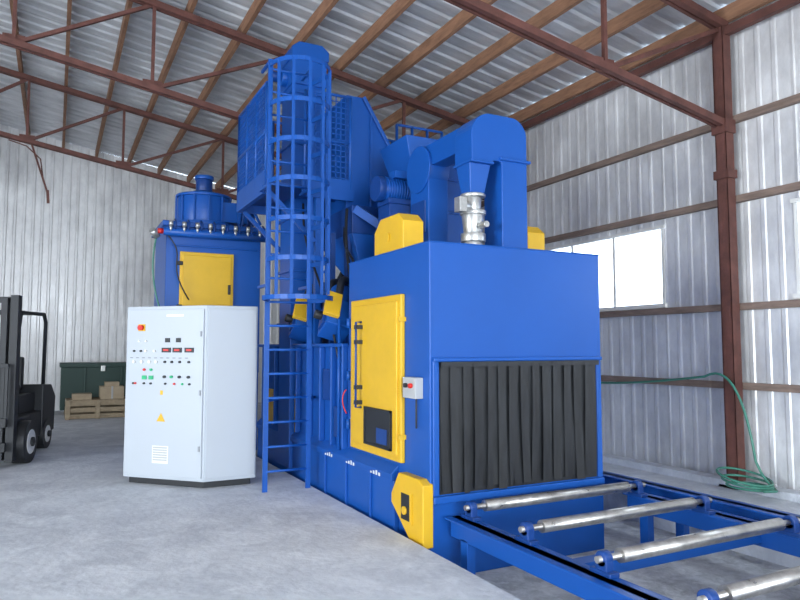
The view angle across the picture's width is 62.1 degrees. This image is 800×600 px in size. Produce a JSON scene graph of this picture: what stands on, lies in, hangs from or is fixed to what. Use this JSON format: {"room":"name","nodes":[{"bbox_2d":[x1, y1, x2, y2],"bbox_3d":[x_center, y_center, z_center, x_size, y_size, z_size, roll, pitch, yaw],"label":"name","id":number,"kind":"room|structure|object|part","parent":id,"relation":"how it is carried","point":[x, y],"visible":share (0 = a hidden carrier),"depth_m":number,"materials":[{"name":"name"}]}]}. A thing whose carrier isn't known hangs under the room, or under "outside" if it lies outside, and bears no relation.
{"room":"workshop","nodes":[
{"label":"workshop","id":0,"kind":"room"},
{"bbox_2d":[0,124,280,410],"bbox_3d":[-10.516,-0.896,16.045,18.300,7.254,0.015,2,-5,-27],"label":"wall","id":1,"kind":"structure","parent":0,"point":[80,258],"depth_m":17.20,"materials":[{"name":"metal"}]},
{"bbox_2d":[0,66,281,199],"bbox_3d":[-8.353,-3.159,12.022,18.081,2.839,0.135,2,-5,-27],"label":"roof truss","id":2,"kind":"object","parent":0,"point":[27,139],"depth_m":13.34,"materials":[{"name":"brown metal"}]},
{"bbox_2d":[0,0,483,199],"bbox_3d":[-6.236,-3.448,7.948,18.081,2.839,0.135,2,-5,-27],"label":"roof truss","id":3,"kind":"object","parent":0,"point":[19,42],"depth_m":9.53,"materials":[{"name":"brown metal"}]},
{"bbox_2d":[0,0,735,187],"bbox_3d":[-4.307,-4.591,4.298,18.700,1.586,27.000,2,-5,-27],"label":"ceiling","id":4,"kind":"structure","parent":0,"point":[200,50],"depth_m":11.00,"materials":[{"name":"metal"}]},
{"bbox_2d":[9,0,774,188],"bbox_3d":[-4.226,-4.442,4.306,18.000,1.676,26.960,2,-5,-27],"label":"rafters","id":5,"kind":"structure","parent":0,"point":[736,9],"depth_m":10.06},
{"bbox_2d":[8,139,49,202],"bbox_3d":[-7.054,-2.443,12.646,0.731,1.164,0.068,2,-4,-23],"label":"rod","id":6,"kind":"object","parent":5,"relation":"attached to","point":[32,146],"visible":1,"depth_m":12.70,"materials":[{"name":"orange metal"}]},
{"bbox_2d":[0,403,799,599],"bbox_3d":[-4.307,2.125,3.822,18.300,0.500,27.000,2,-5,-27],"label":"floor","id":7,"kind":"structure","parent":0,"point":[73,527],"depth_m":5.57,"materials":[{"name":"concrete"}]},
{"bbox_2d":[0,295,54,462],"bbox_3d":[-5.871,1.111,9.320,1.520,2.300,3.331,1,-4,-11],"label":"forklift","id":8,"kind":"object","parent":7,"relation":"on","point":[27,411],"visible":1,"depth_m":8.98,"materials":[{"name":"black metal"}]},
{"bbox_3d":[-6.005,1.133,9.982,0.480,0.550,0.580,1,-4,-11],"label":"seat","id":9,"kind":"part","parent":8,"relation":"part of","materials":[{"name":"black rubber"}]},
{"bbox_2d":[59,362,125,412],"bbox_3d":[-7.347,2.150,16.344,1.860,1.220,0.980,2,-5,-27],"label":"storage chest","id":10,"kind":"object","parent":7,"relation":"on","point":[76,377],"visible":0.49,"depth_m":15.83,"materials":[{"name":"teal paint"}]},
{"bbox_2d":[64,381,124,419],"bbox_3d":[-6.973,2.285,15.284,1.300,0.800,0.825,2,-5,-27],"label":"wooden crate","id":11,"kind":"object","parent":7,"relation":"on","point":[110,402],"visible":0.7,"depth_m":15.04,"materials":[{"name":"brown wood"}]},
{"bbox_2d":[123,305,257,487],"bbox_3d":[-2.473,1.125,7.961,1.575,2.080,0.855,0,-4,1],"label":"tall cabinet","id":12,"kind":"object","parent":7,"relation":"on","point":[191,392],"visible":1,"depth_m":7.68,"materials":[{"name":"white metal"}]},
{"bbox_2d":[149,174,265,449],"bbox_3d":[-3.170,0.166,10.563,1.761,4.360,1.472,2,-5,-27],"label":"collector","id":13,"kind":"object","parent":7,"relation":"on","point":[210,253],"visible":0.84,"depth_m":10.21,"materials":[{"name":"blue paint"}]},
{"bbox_2d":[236,41,604,572],"bbox_3d":[-0.297,-0.491,8.211,3.052,5.975,5.145,2,-5,-27],"label":"machine","id":14,"kind":"object","parent":7,"relation":"on","point":[441,369],"visible":1,"depth_m":6.36,"materials":[{"name":"blue paint"}]},
{"bbox_3d":[-0.242,0.732,6.451,0.060,1.510,1.140,2,-5,-27],"label":"inspection door","id":15,"kind":"part","parent":14,"relation":"part of","materials":[{"name":"yellow paint"}]},
{"bbox_3d":[-0.101,-0.912,7.645,0.420,1.100,0.320,2,-5,-27],"label":"drive motor","id":16,"kind":"part","parent":14,"relation":"part of","materials":[{"name":"blue paint"}]},
{"bbox_2d":[439,360,598,494],"bbox_3d":[1.115,1.101,5.957,1.760,1.105,0.054,2,-5,-27],"label":"curtain","id":17,"kind":"object","parent":14,"relation":"hanging from","point":[505,425],"depth_m":5.91,"materials":[{"name":"black rubber"}]},
{"bbox_2d":[445,471,799,599],"bbox_3d":[2.108,1.947,5.022,2.680,0.665,5.600,2,-5,-27],"label":"conveyor","id":18,"kind":"object","parent":7,"relation":"on","point":[727,524],"visible":0.91,"depth_m":4.93,"materials":[{"name":"blue metal"}]},
{"bbox_2d":[711,25,745,489],"bbox_3d":[3.837,-0.561,7.792,0.230,5.420,0.260,2,-5,-27],"label":"steel column","id":19,"kind":"structure","parent":7,"relation":"on","point":[725,174],"depth_m":7.75,"materials":[{"name":"brown metal"}]},
{"bbox_2d":[444,0,728,127],"bbox_3d":[-4.119,-3.736,3.874,18.081,2.839,0.135,2,-5,-27],"label":"roof truss","id":20,"kind":"object","parent":19,"relation":"attached to","point":[604,66],"depth_m":7.10,"materials":[{"name":"brown metal"}]},
{"bbox_2d":[601,372,777,492],"bbox_3d":[2.891,1.546,8.938,0.526,1.233,4.439,2,-5,-27],"label":"garden hose","id":21,"kind":"object","parent":19,"relation":"hanging from","point":[770,488],"visible":0.94,"depth_m":7.33,"materials":[{"name":"teal rubber"}]},
{"bbox_2d":[324,0,799,490],"bbox_3d":[3.814,-0.670,8.240,0.007,5.700,27.000,2,-5,-27],"label":"wall","id":22,"kind":"structure","parent":0,"point":[670,425],"depth_m":8.41,"materials":[{"name":"metal"}]},
{"bbox_2d":[324,93,799,392],"bbox_3d":[3.772,-0.547,8.209,0.078,3.230,26.900,2,-5,-27],"label":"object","id":23,"kind":"structure","parent":22,"relation":"attached to","point":[794,99],"depth_m":8.45,"materials":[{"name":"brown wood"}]},
{"bbox_2d":[545,225,666,311],"bbox_3d":[2.947,-0.372,9.902,0.100,1.100,2.510,2,-5,-27],"label":"window","id":24,"kind":"structure","parent":22,"relation":"in","point":[616,307],"depth_m":9.55,"materials":[{"name":"white paint"}]},
{"bbox_2d":[521,0,799,129],"bbox_3d":[3.684,-3.178,8.350,0.080,0.100,27.000,2,-5,-27],"label":"trim","id":25,"kind":"structure","parent":22,"relation":"attached to","point":[779,6],"depth_m":8.59,"materials":[{"name":"orange metal"}]},
{"bbox_2d":[602,453,799,502],"bbox_3d":[3.711,2.118,7.819,0.205,0.080,26.500,2,-5,-27],"label":"baseboard","id":26,"kind":"structure","parent":22,"relation":"attached to","point":[783,493],"depth_m":8.12,"materials":[{"name":"concrete"}]},
{"bbox_2d":[790,197,799,298],"bbox_3d":[4.788,-0.622,6.360,0.100,1.100,2.070,2,-5,-27],"label":"window","id":27,"kind":"structure","parent":22,"relation":"in","point":[796,201],"depth_m":7.23,"materials":[{"name":"white paint"}]}
]}

